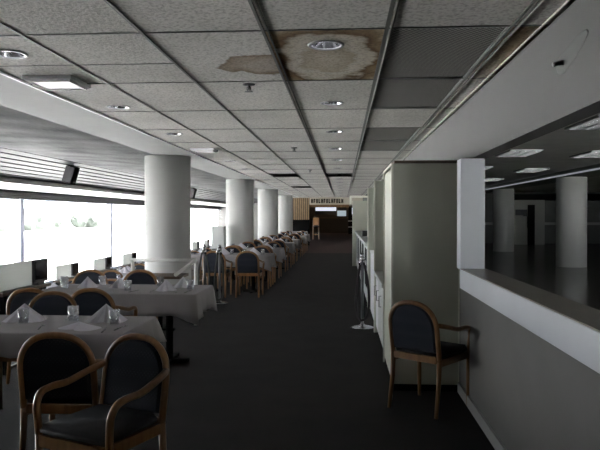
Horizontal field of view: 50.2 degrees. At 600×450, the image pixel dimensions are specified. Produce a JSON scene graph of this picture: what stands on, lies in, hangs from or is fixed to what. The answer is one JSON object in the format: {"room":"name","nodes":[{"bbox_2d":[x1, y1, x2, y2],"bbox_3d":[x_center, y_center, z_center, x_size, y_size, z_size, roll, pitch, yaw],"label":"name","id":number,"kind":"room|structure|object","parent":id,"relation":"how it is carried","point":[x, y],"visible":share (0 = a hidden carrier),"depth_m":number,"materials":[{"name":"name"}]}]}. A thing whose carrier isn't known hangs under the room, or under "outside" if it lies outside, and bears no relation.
{"room":"restaurant dining room","nodes":[
{"label":"restaurant dining room","id":0,"kind":"room"},
{"bbox_2d":[11,250,202,364],"bbox_3d":[-4.557,1.740,20.964,5.300,0.150,46.830,0,1,4],"label":"floor","id":1,"kind":"structure","parent":0,"point":[117,269],"depth_m":20.07,"materials":[{"name":"carpet"}]},
{"bbox_2d":[53,277,73,285],"bbox_3d":[-4.417,1.399,12.149,0.100,0.780,1.000,0,1,4],"label":"stand","id":2,"kind":"object","parent":1,"relation":"on","point":[59,281],"visible":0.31,"depth_m":11.74,"materials":[{"name":"black"}]},
{"bbox_2d":[55,263,71,280],"bbox_3d":[-4.428,0.877,11.982,0.060,0.270,0.620,0,1,4],"label":"board","id":3,"kind":"object","parent":2,"relation":"on","point":[62,271],"visible":1,"depth_m":11.96,"materials":[{"name":"white plastic"}]},
{"bbox_2d":[69,262,78,276],"bbox_3d":[-4.394,0.870,12.461,0.064,0.270,0.280,0,1,8],"label":"television","id":4,"kind":"object","parent":2,"relation":"on","point":[74,266],"visible":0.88,"depth_m":12.41,"materials":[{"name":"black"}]},
{"bbox_2d":[103,270,121,278],"bbox_3d":[-3.821,1.349,12.671,0.538,0.872,0.521,0,1,4],"label":"dining chair","id":5,"kind":"object","parent":1,"relation":"on","point":[110,274],"visible":0.16,"depth_m":12.87,"materials":[{"name":"brown wood"}]},
{"bbox_3d":[-4.298,1.374,13.920,0.100,0.780,1.000,0,1,4],"label":"stand","id":6,"kind":"object","parent":1,"relation":"on","visible":0},
{"bbox_2d":[93,257,105,270],"bbox_3d":[-4.309,0.852,13.753,0.060,0.270,0.620,0,1,4],"label":"board","id":7,"kind":"object","parent":6,"relation":"on","point":[98,264],"visible":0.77,"depth_m":13.73,"materials":[{"name":"white plastic"}]},
{"bbox_2d":[0,177,216,201],"bbox_3d":[-7.251,-1.267,21.103,0.100,0.560,46.830,0,1,4],"label":"wall","id":8,"kind":"structure","parent":0,"point":[0,177],"depth_m":20.20,"materials":[{"name":"black paint"}]},
{"bbox_2d":[0,189,219,208],"bbox_3d":[-7.131,-0.887,21.100,0.060,0.300,46.830,0,1,4],"label":"wall","id":9,"kind":"structure","parent":0,"point":[0,189],"depth_m":20.23,"materials":[{"name":"black"}]},
{"bbox_2d":[0,190,221,283],"bbox_3d":[-7.061,0.362,21.113,0.180,2.603,46.830,0,1,4],"label":"window","id":10,"kind":"structure","parent":9,"relation":"in","point":[18,204],"depth_m":17.15,"materials":[{"name":"white metal"}]},
{"bbox_2d":[106,203,144,268],"bbox_3d":[-6.707,0.382,26.387,0.180,2.415,6.500,0,1,4],"label":"window","id":11,"kind":"structure","parent":9,"relation":"in","point":[109,207],"depth_m":23.15,"materials":[{"name":"white metal"}]},
{"bbox_2d":[191,208,220,248],"bbox_3d":[-5.778,0.187,40.204,0.180,2.415,8.200,0,1,4],"label":"window","id":12,"kind":"structure","parent":9,"relation":"in","point":[192,209],"depth_m":36.12,"materials":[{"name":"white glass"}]},
{"bbox_2d":[0,178,225,205],"bbox_3d":[-6.153,-0.993,21.033,1.900,0.075,46.830,0,1,4],"label":"window","id":13,"kind":"structure","parent":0,"point":[5,184],"depth_m":17.24,"materials":[{"name":"white paint"}]},
{"bbox_2d":[0,105,257,198],"bbox_3d":[-2.671,-1.337,20.794,2.280,0.184,46.830,0,1,4],"label":"ceiling","id":14,"kind":"structure","parent":0,"point":[19,131],"depth_m":9.27,"materials":[{"name":"paint"}]},
{"bbox_3d":[-4.529,-1.281,20.920,1.475,0.417,46.830,0,1,4],"label":"trim","id":15,"kind":"structure","parent":14,"relation":"attached to","visible":0},
{"bbox_2d":[0,147,257,203],"bbox_3d":[-4.525,-1.207,20.921,1.404,0.300,46.830,0,1,4],"label":"trim fascia slats","id":16,"kind":"structure","parent":15,"relation":"attached to","point":[22,165],"depth_m":13.78,"materials":[{"name":"grey"}]},
{"bbox_2d":[62,165,79,184],"bbox_3d":[-4.574,-1.025,12.768,0.290,0.432,0.228,0,1,4],"label":"speaker","id":17,"kind":"object","parent":16,"relation":"hanging from","point":[70,175],"visible":0.94,"depth_m":12.66},
{"bbox_2d":[62,166,74,182],"bbox_3d":[-4.581,-1.002,12.659,0.170,0.310,0.008,17,2,3],"label":"grille","id":18,"kind":"object","parent":17,"relation":"attached to","point":[68,176],"depth_m":12.65,"materials":[{"name":"black"}]},
{"bbox_2d":[0,74,295,196],"bbox_3d":[-1.205,-1.290,20.696,0.658,0.102,46.830,0,1,4],"label":"ceiling beam","id":19,"kind":"structure","parent":0,"point":[15,95],"depth_m":6.49,"materials":[{"name":"white paint"}]},
{"bbox_2d":[218,202,257,238],"bbox_3d":[-2.982,-0.239,44.376,5.500,3.450,0.150,0,1,4],"label":"wall","id":20,"kind":"structure","parent":0,"point":[221,213],"depth_m":44.44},
{"bbox_2d":[0,233,494,449],"bbox_3d":[0.702,1.347,27.622,4.300,0.450,60.830,0,1,4],"label":"floor","id":21,"kind":"structure","parent":0,"point":[286,367],"depth_m":5.77,"materials":[{"name":"carpet"}]},
{"bbox_2d":[6,288,43,383],"bbox_3d":[-2.406,0.993,5.958,0.538,0.872,0.521,0,1,3],"label":"dining chair","id":22,"kind":"object","parent":21,"relation":"on","point":[18,297],"visible":0.24,"depth_m":5.71,"materials":[{"name":"fabric"}]},
{"bbox_2d":[0,283,50,374],"bbox_3d":[-2.802,1.029,6.497,0.100,0.780,1.000,0,1,4],"label":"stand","id":23,"kind":"object","parent":21,"relation":"on","point":[4,296],"visible":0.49,"depth_m":6.08,"materials":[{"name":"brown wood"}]},
{"bbox_2d":[0,260,33,293],"bbox_3d":[-2.812,0.506,6.330,0.060,0.270,0.620,0,1,4],"label":"board","id":24,"kind":"object","parent":23,"relation":"on","point":[15,276],"visible":0.99,"depth_m":6.31,"materials":[{"name":"silver metal"}]},
{"bbox_2d":[32,258,47,284],"bbox_3d":[-2.778,0.499,6.809,0.064,0.270,0.280,0,1,8],"label":"television","id":25,"kind":"object","parent":23,"relation":"on","point":[39,266],"visible":0.91,"depth_m":6.77,"materials":[{"name":"black"}]},
{"bbox_2d":[0,291,78,408],"bbox_3d":[-2.115,1.003,5.239,0.538,0.872,0.521,0,1,2],"label":"dining chair","id":26,"kind":"object","parent":21,"relation":"on","point":[49,302],"visible":0.21,"depth_m":5.43,"materials":[{"name":"fabric"}]},
{"bbox_2d":[17,332,123,449],"bbox_3d":[-1.349,1.023,3.793,0.538,0.872,0.521,0,1,3],"label":"dining chair","id":27,"kind":"object","parent":21,"relation":"on","point":[45,358],"visible":0.66,"depth_m":3.57,"materials":[{"name":"brown wood"}]},
{"bbox_2d":[70,269,107,283],"bbox_3d":[-2.536,0.972,7.472,0.538,0.872,0.521,0,1,4],"label":"dining chair","id":28,"kind":"object","parent":21,"relation":"on","point":[96,276],"visible":0.2,"depth_m":7.67,"materials":[{"name":"fabric"}]},
{"bbox_2d":[32,333,169,449],"bbox_3d":[-0.986,1.030,3.287,0.538,0.872,0.521,0,1,26],"label":"dining chair","id":29,"kind":"object","parent":21,"relation":"on","point":[136,366],"visible":1,"depth_m":3.32,"materials":[{"name":"fabric"}]},
{"bbox_2d":[71,288,137,315],"bbox_3d":[-1.847,0.993,5.961,0.538,0.872,0.521,0,1,6],"label":"dining chair","id":30,"kind":"object","parent":21,"relation":"on","point":[89,301],"visible":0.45,"depth_m":5.72,"materials":[{"name":"fabric"}]},
{"bbox_2d":[123,269,158,318],"bbox_3d":[-1.927,0.972,7.441,0.538,0.872,0.521,0,1,4],"label":"dining chair","id":31,"kind":"object","parent":21,"relation":"on","point":[140,276],"visible":0.18,"depth_m":7.64,"materials":[{"name":"fabric"}]},
{"bbox_2d":[130,258,197,324],"bbox_3d":[-1.919,0.931,8.343,0.954,0.923,1.127,0,1,4],"label":"handrail","id":32,"kind":"object","parent":21,"relation":"on","point":[192,261],"visible":0.74,"depth_m":8.84,"materials":[{"name":"metal"}]},
{"bbox_2d":[145,155,190,284],"bbox_3d":[-2.125,0.135,10.299,0.730,2.460,0.730,0,1,4],"label":"column","id":33,"kind":"structure","parent":21,"relation":"on","point":[167,177],"depth_m":9.98,"materials":[{"name":"paint"}]},
{"bbox_2d":[153,273,188,330],"bbox_3d":[-1.853,1.024,8.459,0.658,0.735,0.560,0,1,4],"label":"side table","id":34,"kind":"object","parent":21,"relation":"on","point":[160,276],"visible":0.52,"depth_m":8.43,"materials":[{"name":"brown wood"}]},
{"bbox_2d":[166,316,188,363],"bbox_3d":[-1.817,1.049,6.687,1.628,0.735,0.818,0,1,4],"label":"dining table","id":35,"kind":"object","parent":21,"relation":"on","point":[172,356],"visible":0.23,"depth_m":6.63,"materials":[{"name":"black metal"}]},
{"bbox_2d":[42,284,216,324],"bbox_3d":[-1.814,0.813,6.686,1.773,0.294,0.959,0,1,4],"label":"tablecloth","id":36,"kind":"object","parent":35,"relation":"on","point":[189,306],"visible":0.56,"depth_m":6.23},
{"bbox_2d":[77,277,97,287],"bbox_3d":[-2.267,0.606,6.837,0.203,0.115,0.146,0,1,-2],"label":"napkin","id":37,"kind":"object","parent":36,"relation":"on","point":[87,283],"visible":1,"depth_m":6.80,"materials":[{"name":"grey"}]},
{"bbox_2d":[109,277,129,288],"bbox_3d":[-1.911,0.607,6.772,0.203,0.115,0.146,0,1,7],"label":"napkin","id":38,"kind":"object","parent":36,"relation":"on","point":[119,283],"visible":1,"depth_m":6.74,"materials":[{"name":"grey"}]},
{"bbox_2d":[155,279,176,290],"bbox_3d":[-1.366,0.610,6.535,0.203,0.115,0.146,-1,1,-36],"label":"napkin","id":39,"kind":"object","parent":36,"relation":"on","point":[165,286],"visible":1,"depth_m":6.50,"materials":[{"name":"grey"}]},
{"bbox_2d":[174,277,192,287],"bbox_3d":[-1.246,0.606,6.828,0.203,0.115,0.146,0,1,10],"label":"napkin","id":40,"kind":"object","parent":36,"relation":"on","point":[183,283],"visible":0.98,"depth_m":6.79,"materials":[{"name":"grey"}]},
{"bbox_2d":[202,244,205,284],"bbox_3d":[-1.674,0.843,11.200,0.304,1.020,0.304,0,1,4],"label":"stanchion","id":41,"kind":"object","parent":21,"relation":"on","point":[204,245],"visible":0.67,"depth_m":11.18,"materials":[{"name":"silver metal"}]},
{"bbox_2d":[198,249,209,284],"bbox_3d":[-1.677,0.846,11.155,0.234,0.849,0.040,0,1,4],"label":"rope","id":42,"kind":"object","parent":41,"relation":"hanging from","point":[205,251],"visible":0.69,"depth_m":11.14,"materials":[{"name":"grey"}]},
{"bbox_2d":[202,251,232,297],"bbox_3d":[-1.575,0.907,12.086,0.538,0.872,0.521,0,1,5],"label":"dining chair","id":43,"kind":"object","parent":21,"relation":"on","point":[211,255],"visible":0.68,"depth_m":11.88,"materials":[{"name":"brown wood"}]},
{"bbox_2d":[212,226,225,250],"bbox_3d":[-2.051,0.658,16.179,0.310,1.250,0.332,0,1,4],"label":"cabinet","id":44,"kind":"object","parent":21,"relation":"on","point":[218,232],"visible":0.43,"depth_m":16.01,"materials":[{"name":"grey"}]},
{"bbox_2d":[216,244,228,303],"bbox_3d":[-1.391,0.844,11.081,0.304,1.020,0.304,0,1,4],"label":"stanchion","id":45,"kind":"object","parent":21,"relation":"on","point":[219,245],"visible":0.92,"depth_m":11.06,"materials":[{"name":"silver metal"}]},
{"bbox_2d":[214,250,224,300],"bbox_3d":[-1.394,0.867,11.037,0.188,0.889,0.040,0,1,4],"label":"rope","id":46,"kind":"object","parent":45,"relation":"hanging from","point":[217,251],"visible":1,"depth_m":11.02,"materials":[{"name":"grey"}]},
{"bbox_2d":[217,246,241,288],"bbox_3d":[-1.478,0.886,13.544,0.538,0.872,0.521,0,1,2],"label":"dining chair","id":47,"kind":"object","parent":21,"relation":"on","point":[231,249],"visible":0.15,"depth_m":13.74,"materials":[{"name":"brown wood"}]},
{"bbox_2d":[212,276,261,292],"bbox_3d":[-1.336,0.963,12.803,1.508,0.735,0.788,0,1,4],"label":"dining table","id":48,"kind":"object","parent":21,"relation":"on","point":[253,289],"visible":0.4,"depth_m":12.76,"materials":[{"name":"black metal"}]},
{"bbox_2d":[191,253,276,270],"bbox_3d":[-1.334,0.733,12.798,1.647,0.306,0.932,0,1,4],"label":"tablecloth","id":49,"kind":"object","parent":48,"relation":"on","point":[268,258],"visible":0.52,"depth_m":12.38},
{"bbox_2d":[226,179,253,246],"bbox_3d":[-1.578,0.044,16.796,0.730,2.460,0.730,0,1,4],"label":"column","id":50,"kind":"structure","parent":21,"relation":"on","point":[239,192],"depth_m":16.48,"materials":[{"name":"paint"}]},
{"bbox_2d":[226,271,271,280],"bbox_3d":[-1.183,0.931,15.078,1.508,0.735,0.788,0,1,4],"label":"dining table","id":51,"kind":"object","parent":21,"relation":"on","point":[233,272],"visible":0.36,"depth_m":15.03,"materials":[{"name":"brown wood"}]},
{"bbox_2d":[214,247,285,262],"bbox_3d":[-1.185,0.700,15.077,1.662,0.305,0.939,0,1,4],"label":"tablecloth","id":52,"kind":"object","parent":51,"relation":"on","point":[280,252],"visible":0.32,"depth_m":14.66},
{"bbox_2d":[235,251,264,297],"bbox_3d":[-0.956,0.907,12.044,0.538,0.872,0.521,0,1,5],"label":"dining chair","id":53,"kind":"object","parent":21,"relation":"on","point":[247,263],"visible":1,"depth_m":11.83,"materials":[{"name":"fabric"}]},
{"bbox_2d":[246,246,270,288],"bbox_3d":[-0.857,0.887,13.503,0.538,0.872,0.521,0,1,6],"label":"dining chair","id":54,"kind":"object","parent":21,"relation":"on","point":[262,249],"visible":0.17,"depth_m":13.69,"materials":[{"name":"brown wood"}]},
{"bbox_2d":[258,189,277,237],"bbox_3d":[-1.147,-0.042,22.910,0.730,2.460,0.730,0,1,4],"label":"column","id":55,"kind":"structure","parent":21,"relation":"on","point":[267,198],"depth_m":22.59,"materials":[{"name":"paint"}]},
{"bbox_2d":[260,242,281,277],"bbox_3d":[-0.703,0.855,15.777,0.538,0.872,0.521,0,1,6],"label":"dining chair","id":56,"kind":"object","parent":21,"relation":"on","point":[273,244],"visible":0.15,"depth_m":15.95,"materials":[{"name":"brown wood"}]},
{"bbox_2d":[271,240,288,271],"bbox_3d":[-0.585,0.830,17.561,0.538,0.872,0.521,0,1,5],"label":"dining chair","id":57,"kind":"object","parent":21,"relation":"on","point":[283,245],"visible":0.44,"depth_m":17.32,"materials":[{"name":"brown wood"}]},
{"bbox_2d":[278,195,292,232],"bbox_3d":[-0.697,-0.132,29.314,0.730,2.460,0.730,0,1,4],"label":"column","id":58,"kind":"structure","parent":21,"relation":"on","point":[285,202],"depth_m":28.99,"materials":[{"name":"paint"}]},
{"bbox_2d":[293,198,309,245],"bbox_3d":[-0.133,-0.165,32.703,1.250,2.430,0.080,0,1,4],"label":"slatted screen","id":59,"kind":"object","parent":21,"relation":"on","point":[301,206],"visible":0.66,"depth_m":32.66,"materials":[{"name":"beige"}]},
{"bbox_2d":[312,218,347,232],"bbox_3d":[2.902,0.023,57.376,3.800,1.360,0.630,0,1,4],"label":"bar","id":60,"kind":"object","parent":21,"relation":"on","point":[326,225],"visible":0.64,"depth_m":57.15,"materials":[{"name":"brown wood"}]},
{"bbox_2d":[348,207,351,233],"bbox_3d":[4.322,-0.397,53.806,0.550,2.300,0.450,0,1,4],"label":"bar shelf","id":61,"kind":"object","parent":21,"relation":"on","point":[349,208],"visible":0.52,"depth_m":53.65,"materials":[{"name":"black"}]},
{"bbox_2d":[352,201,366,265],"bbox_3d":[1.939,0.253,19.319,0.710,1.970,0.050,0,1,4],"label":"divider","id":62,"kind":"object","parent":21,"relation":"on","point":[359,208],"visible":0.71,"depth_m":19.31,"materials":[{"name":"white"}]},
{"bbox_2d":[355,231,366,299],"bbox_3d":[1.668,0.766,14.849,0.640,1.070,8.870,0,1,4],"label":"counter","id":63,"kind":"object","parent":21,"relation":"on","point":[361,241],"depth_m":13.74,"materials":[{"name":"grey"}]},
{"bbox_2d":[355,231,366,245],"bbox_3d":[1.668,0.256,14.842,0.640,0.050,8.870,0,1,4],"label":"countertop","id":64,"kind":"structure","parent":63,"relation":"on","point":[363,239],"depth_m":13.10,"materials":[{"name":"grey"}]},
{"bbox_2d":[351,252,373,329],"bbox_3d":[0.843,0.878,8.656,0.304,1.020,0.304,0,1,4],"label":"stanchion","id":65,"kind":"object","parent":21,"relation":"on","point":[362,326],"visible":1,"depth_m":8.64,"materials":[{"name":"silver metal"}]},
{"bbox_2d":[355,259,369,321],"bbox_3d":[0.840,0.881,8.611,0.211,0.849,0.040,0,1,4],"label":"rope","id":66,"kind":"object","parent":65,"relation":"hanging from","point":[360,261],"visible":1,"depth_m":8.60,"materials":[{"name":"grey"}]},
{"bbox_2d":[367,188,373,305],"bbox_3d":[1.395,0.380,10.386,0.599,1.969,0.052,0,1,4],"label":"divider","id":67,"kind":"object","parent":21,"relation":"on","point":[370,191],"visible":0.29,"depth_m":10.38,"materials":[{"name":"white"}]},
{"bbox_2d":[370,250,373,319],"bbox_3d":[1.341,0.704,9.342,0.555,1.350,2.000,0,1,4],"label":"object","id":68,"kind":"structure","parent":21,"relation":"on","point":[371,251],"depth_m":9.66,"materials":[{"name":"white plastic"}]},
{"bbox_2d":[374,180,382,331],"bbox_3d":[1.256,0.409,8.291,0.594,1.969,0.052,0,1,4],"label":"divider","id":69,"kind":"object","parent":21,"relation":"on","point":[378,185],"visible":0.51,"depth_m":8.28,"materials":[{"name":"white"}]},
{"bbox_2d":[374,271,382,346],"bbox_3d":[1.194,1.005,7.462,0.595,0.800,1.620,0,1,4],"label":"counter","id":70,"kind":"object","parent":21,"relation":"on","point":[379,274],"depth_m":7.45,"materials":[{"name":"grey"}]},
{"bbox_2d":[374,271,382,287],"bbox_3d":[1.197,0.625,7.456,0.590,0.040,1.620,0,1,4],"label":"countertop","id":71,"kind":"structure","parent":70,"relation":"on","point":[379,274],"depth_m":7.51,"materials":[{"name":"grey"}]},
{"bbox_2d":[383,163,459,391],"bbox_3d":[1.112,0.440,6.046,0.583,1.970,1.114,0,1,4],"label":"tall cabinet","id":72,"kind":"object","parent":21,"relation":"on","point":[420,200],"visible":0.77,"depth_m":5.50,"materials":[{"name":"white"}]},
{"bbox_2d":[394,160,456,163],"bbox_3d":[1.100,-0.541,5.481,0.580,0.023,0.040,0,1,4],"label":"trim","id":73,"kind":"structure","parent":72,"relation":"attached to","point":[400,161],"depth_m":5.46,"materials":[{"name":"brown wood"}]},
{"bbox_2d":[388,300,470,418],"bbox_3d":[1.011,1.006,5.064,0.538,0.872,0.521,1,1,43],"label":"dining chair","id":74,"kind":"object","parent":21,"relation":"on","point":[414,331],"visible":0.94,"depth_m":4.91,"materials":[{"name":"brown wood"}]},
{"bbox_3d":[-1.961,1.079,4.542,1.668,0.735,0.698,0,1,4],"label":"dining table","id":75,"kind":"object","parent":21,"relation":"on","visible":0},
{"bbox_2d":[0,315,165,358],"bbox_3d":[-1.962,0.797,4.540,1.835,0.202,0.861,0,1,4],"label":"tablecloth","id":76,"kind":"object","parent":75,"relation":"on","point":[13,336],"visible":0.56,"depth_m":4.28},
{"bbox_2d":[2,303,45,322],"bbox_3d":[-2.003,0.632,4.654,0.286,0.125,0.189,0,1,-2],"label":"napkin","id":77,"kind":"object","parent":76,"relation":"on","point":[24,313],"visible":1,"depth_m":4.61,"materials":[{"name":"grey"}]},
{"bbox_2d":[58,322,100,330],"bbox_3d":[-1.493,0.677,4.340,0.286,0.044,0.189,0,1,24],"label":"napkin","id":78,"kind":"object","parent":76,"relation":"on","point":[79,326],"visible":1,"depth_m":4.30,"materials":[{"name":"grey"}]},
{"bbox_2d":[85,304,127,322],"bbox_3d":[-1.403,0.632,4.634,0.286,0.125,0.189,0,1,1],"label":"napkin","id":79,"kind":"object","parent":76,"relation":"on","point":[106,314],"visible":1,"depth_m":4.59,"materials":[{"name":"grey"}]},
{"bbox_2d":[0,0,574,196],"bbox_3d":[0.383,-1.159,14.853,3.270,0.001,35.380,0,1,4],"label":"ceiling","id":80,"kind":"structure","parent":0,"point":[216,56],"depth_m":4.01,"materials":[{"name":"tile"}]},
{"bbox_2d":[0,49,27,58],"bbox_3d":[-1.702,-1.057,3.748,0.204,0.121,0.204,0,1,-12],"label":"recessed light","id":81,"kind":"object","parent":80,"relation":"in","point":[4,53],"visible":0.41,"depth_m":3.81,"materials":[{"name":"white"}]},
{"bbox_2d":[22,75,90,90],"bbox_3d":[-1.702,-0.994,4.491,0.340,0.039,0.340,0,1,4],"label":"ceiling light","id":82,"kind":"object","parent":80,"relation":"attached to","point":[46,82],"visible":1,"depth_m":4.40,"materials":[{"name":"white plastic"}]},
{"bbox_2d":[0,71,298,197],"bbox_3d":[-1.253,-1.159,14.963,0.016,0.022,35.380,0,1,4],"label":"trim","id":83,"kind":"structure","parent":80,"relation":"attached to","point":[1,73],"depth_m":5.90,"materials":[{"name":"white plastic"}]},
{"bbox_2d":[190,148,217,152],"bbox_3d":[-1.362,-1.058,9.098,0.340,0.039,0.340,0,1,4],"label":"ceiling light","id":84,"kind":"object","parent":80,"relation":"attached to","point":[196,150],"visible":1,"depth_m":8.95,"materials":[{"name":"white plastic"}]},
{"bbox_2d":[0,0,548,196],"bbox_3d":[0.383,-1.160,14.853,3.270,0.018,35.392,0,1,4],"label":"grid","id":85,"kind":"object","parent":80,"relation":"attached to","point":[392,4],"visible":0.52,"depth_m":4.15,"materials":[{"name":"grey"}]},
{"bbox_2d":[308,40,343,50],"bbox_3d":[0.144,-1.055,3.554,0.204,0.121,0.204,0,1,4],"label":"recessed light","id":86,"kind":"object","parent":80,"relation":"in","point":[323,45],"visible":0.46,"depth_m":3.62,"materials":[{"name":"grey"}]},
{"bbox_2d":[359,141,408,150],"bbox_3d":[1.116,-1.081,8.690,0.620,0.022,1.220,0,1,4],"label":"ceiling vent","id":87,"kind":"object","parent":80,"relation":"in","point":[366,145],"visible":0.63,"depth_m":8.66,"materials":[{"name":"grey"}]},
{"bbox_2d":[362,128,419,140],"bbox_3d":[1.034,-1.064,7.473,0.620,0.022,1.220,0,1,4],"label":"ceiling vent","id":88,"kind":"object","parent":80,"relation":"in","point":[371,134],"visible":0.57,"depth_m":7.49,"materials":[{"name":"grey"}]},
{"bbox_2d":[369,79,462,108],"bbox_3d":[0.871,-1.030,5.039,0.620,0.022,1.220,0,1,4],"label":"ceiling vent","id":89,"kind":"object","parent":80,"relation":"in","point":[423,93],"visible":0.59,"depth_m":4.99,"materials":[{"name":"grey"}]},
{"bbox_2d":[377,27,508,78],"bbox_3d":[0.789,-1.013,3.822,0.620,0.022,1.220,0,1,4],"label":"ceiling vent","id":90,"kind":"object","parent":80,"relation":"in","point":[421,53],"visible":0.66,"depth_m":3.71,"materials":[{"name":"grey"}]},
{"bbox_2d":[271,173,351,187],"bbox_3d":[0.926,-1.638,27.565,4.050,0.580,60.830,0,1,4],"label":"ceiling slab","id":91,"kind":"structure","parent":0,"point":[328,174],"depth_m":22.76,"materials":[{"name":"black"}]},
{"bbox_2d":[310,205,351,232],"bbox_3d":[2.806,-0.831,58.011,4.420,3.050,0.150,0,1,4],"label":"wall","id":92,"kind":"structure","parent":0,"point":[312,209],"depth_m":58.00,"materials":[{"name":"brown wood"}]},
{"bbox_2d":[315,207,335,214],"bbox_3d":[2.337,-1.324,57.895,1.900,0.760,0.092,0,1,4],"label":"screen","id":93,"kind":"object","parent":92,"relation":"attached to","point":[318,210],"visible":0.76,"depth_m":57.85,"materials":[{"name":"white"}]},
{"bbox_2d":[310,197,362,204],"bbox_3d":[1.841,-1.244,32.611,2.700,0.410,0.250,0,1,4],"label":"wall","id":94,"kind":"structure","parent":0,"point":[346,200],"depth_m":32.49,"materials":[{"name":"beige"}]},
{"bbox_2d":[363,0,599,449],"bbox_3d":[2.917,-0.156,27.452,0.140,2.560,60.830,0,1,4],"label":"wall","id":95,"kind":"structure","parent":0,"point":[533,394],"depth_m":3.51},
{"bbox_2d":[348,0,570,195],"bbox_3d":[1.608,-1.155,14.771,0.754,0.015,35.380,0,1,4],"label":"trim","id":96,"kind":"structure","parent":95,"relation":"attached to","point":[567,1],"depth_m":3.90,"materials":[{"name":"grey"}]},
{"bbox_2d":[457,158,484,268],"bbox_3d":[1.373,-0.087,5.149,0.190,0.880,0.160,0,1,4],"label":"trim","id":97,"kind":"structure","parent":95,"relation":"attached to","point":[470,172],"depth_m":5.07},
{"bbox_2d":[458,382,506,449],"bbox_3d":[1.080,1.449,1.311,0.018,0.085,8.380,0,1,4],"label":"baseboard","id":98,"kind":"structure","parent":95,"relation":"attached to","point":[487,429],"depth_m":4.54,"materials":[{"name":"grey"}]},
{"bbox_2d":[460,269,599,373],"bbox_3d":[1.107,0.484,1.110,0.200,0.150,8.010,0,1,4],"label":"trim ledge","id":99,"kind":"object","parent":95,"relation":"attached to","point":[581,342],"visible":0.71,"depth_m":2.99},
{"bbox_2d":[461,268,599,331],"bbox_3d":[1.111,0.406,1.109,0.200,0.007,8.010,0,1,4],"label":"trim","id":100,"kind":"structure","parent":95,"relation":"attached to","point":[585,315],"depth_m":3.20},
{"bbox_2d":[552,29,588,74],"bbox_3d":[1.190,-0.764,2.869,0.059,0.128,0.405,0,1,4],"label":"sprinkler","id":101,"kind":"object","parent":95,"relation":"attached to","point":[567,57],"visible":1,"depth_m":2.87,"materials":[{"name":"silver metal"}]},
{"bbox_2d":[514,200,544,244],"bbox_3d":[12.141,-0.150,34.515,1.600,2.350,1.500,0,1,4],"label":"pier","id":102,"kind":"object","parent":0,"point":[520,221],"visible":0.64,"depth_m":33.77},
{"bbox_2d":[527,205,534,244],"bbox_3d":[12.156,-0.014,33.702,0.420,2.100,0.115,0,1,4],"label":"hall door","id":103,"kind":"structure","parent":102,"relation":"attached to","point":[531,208],"depth_m":33.71,"materials":[{"name":"black"}]},
{"bbox_2d":[485,243,599,309],"bbox_3d":[9.652,1.361,15.995,14.880,0.149,38.830,0,1,4],"label":"floor","id":104,"kind":"structure","parent":0,"point":[534,265],"depth_m":17.42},
{"bbox_2d":[493,189,513,251],"bbox_3d":[8.705,-0.205,27.378,0.860,2.660,0.860,0,1,4],"label":"column","id":105,"kind":"structure","parent":104,"relation":"on","point":[503,199],"depth_m":27.01,"materials":[{"name":"white paint"}]},
{"bbox_2d":[556,177,586,267],"bbox_3d":[8.099,-0.089,19.101,0.860,2.660,0.860,0,1,4],"label":"column","id":106,"kind":"structure","parent":104,"relation":"on","point":[571,192],"depth_m":18.73,"materials":[{"name":"white paint"}]},
{"bbox_2d":[485,113,599,192],"bbox_3d":[9.662,-1.565,15.953,14.860,0.100,38.830,0,1,4],"label":"ceiling","id":107,"kind":"structure","parent":0,"point":[558,145],"depth_m":14.88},
{"bbox_2d":[495,149,543,156],"bbox_3d":[4.434,-1.451,13.013,0.640,0.045,1.240,0,1,4],"label":"hall troffer","id":108,"kind":"object","parent":107,"relation":"attached to","point":[512,152],"visible":1,"depth_m":12.75,"materials":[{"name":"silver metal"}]},
{"bbox_2d":[513,168,548,172],"bbox_3d":[6.408,-1.518,17.791,0.640,0.045,1.240,0,1,4],"label":"hall troffer","id":109,"kind":"object","parent":107,"relation":"attached to","point":[528,170],"visible":1,"depth_m":17.51,"materials":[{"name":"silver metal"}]},
{"bbox_2d":[485,164,599,193],"bbox_3d":[8.159,-1.501,19.979,1.000,0.140,31.000,0,1,4],"label":"beam","id":110,"kind":"structure","parent":107,"relation":"attached to","point":[595,172],"depth_m":20.68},
{"bbox_2d":[485,168,599,189],"bbox_3d":[7.653,-1.449,20.014,0.015,0.045,31.000,0,1,4],"label":"strip","id":111,"kind":"object","parent":110,"relation":"attached to","point":[594,168],"visible":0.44,"depth_m":19.48,"materials":[{"name":"white"}]},
{"bbox_2d":[564,114,599,129],"bbox_3d":[4.145,-1.390,8.723,0.640,0.045,1.240,0,1,4],"label":"hall troffer","id":112,"kind":"object","parent":107,"relation":"attached to","point":[592,123],"visible":1,"depth_m":8.85,"materials":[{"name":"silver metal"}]},
{"bbox_2d":[569,150,599,157],"bbox_3d":[6.100,-1.453,13.202,0.640,0.045,1.240,0,1,4],"label":"hall troffer","id":113,"kind":"object","parent":107,"relation":"attached to","point":[593,153],"visible":1,"depth_m":13.19,"materials":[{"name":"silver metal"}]},
{"bbox_2d":[485,192,599,243],"bbox_3d":[10.959,-0.388,35.418,14.880,3.000,0.150,0,1,4],"label":"wall","id":114,"kind":"structure","parent":0,"point":[593,207],"depth_m":35.15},
{"bbox_2d":[514,194,599,200],"bbox_3d":[14.825,-1.476,34.166,7.000,0.310,1.800,0,1,4],"label":"wall","id":115,"kind":"structure","parent":0,"point":[547,197],"depth_m":33.42,"materials":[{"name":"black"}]},
{"label":"outside","id":116,"kind":"structure","parent":0,"visible":0},
{"bbox_2d":[0,226,211,281],"bbox_3d":[-46.536,5.761,53.326,700.000,0.001,700.000,0,1,4],"label":"ground","id":117,"kind":"structure","parent":116,"point":[63,245],"depth_m":146.21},
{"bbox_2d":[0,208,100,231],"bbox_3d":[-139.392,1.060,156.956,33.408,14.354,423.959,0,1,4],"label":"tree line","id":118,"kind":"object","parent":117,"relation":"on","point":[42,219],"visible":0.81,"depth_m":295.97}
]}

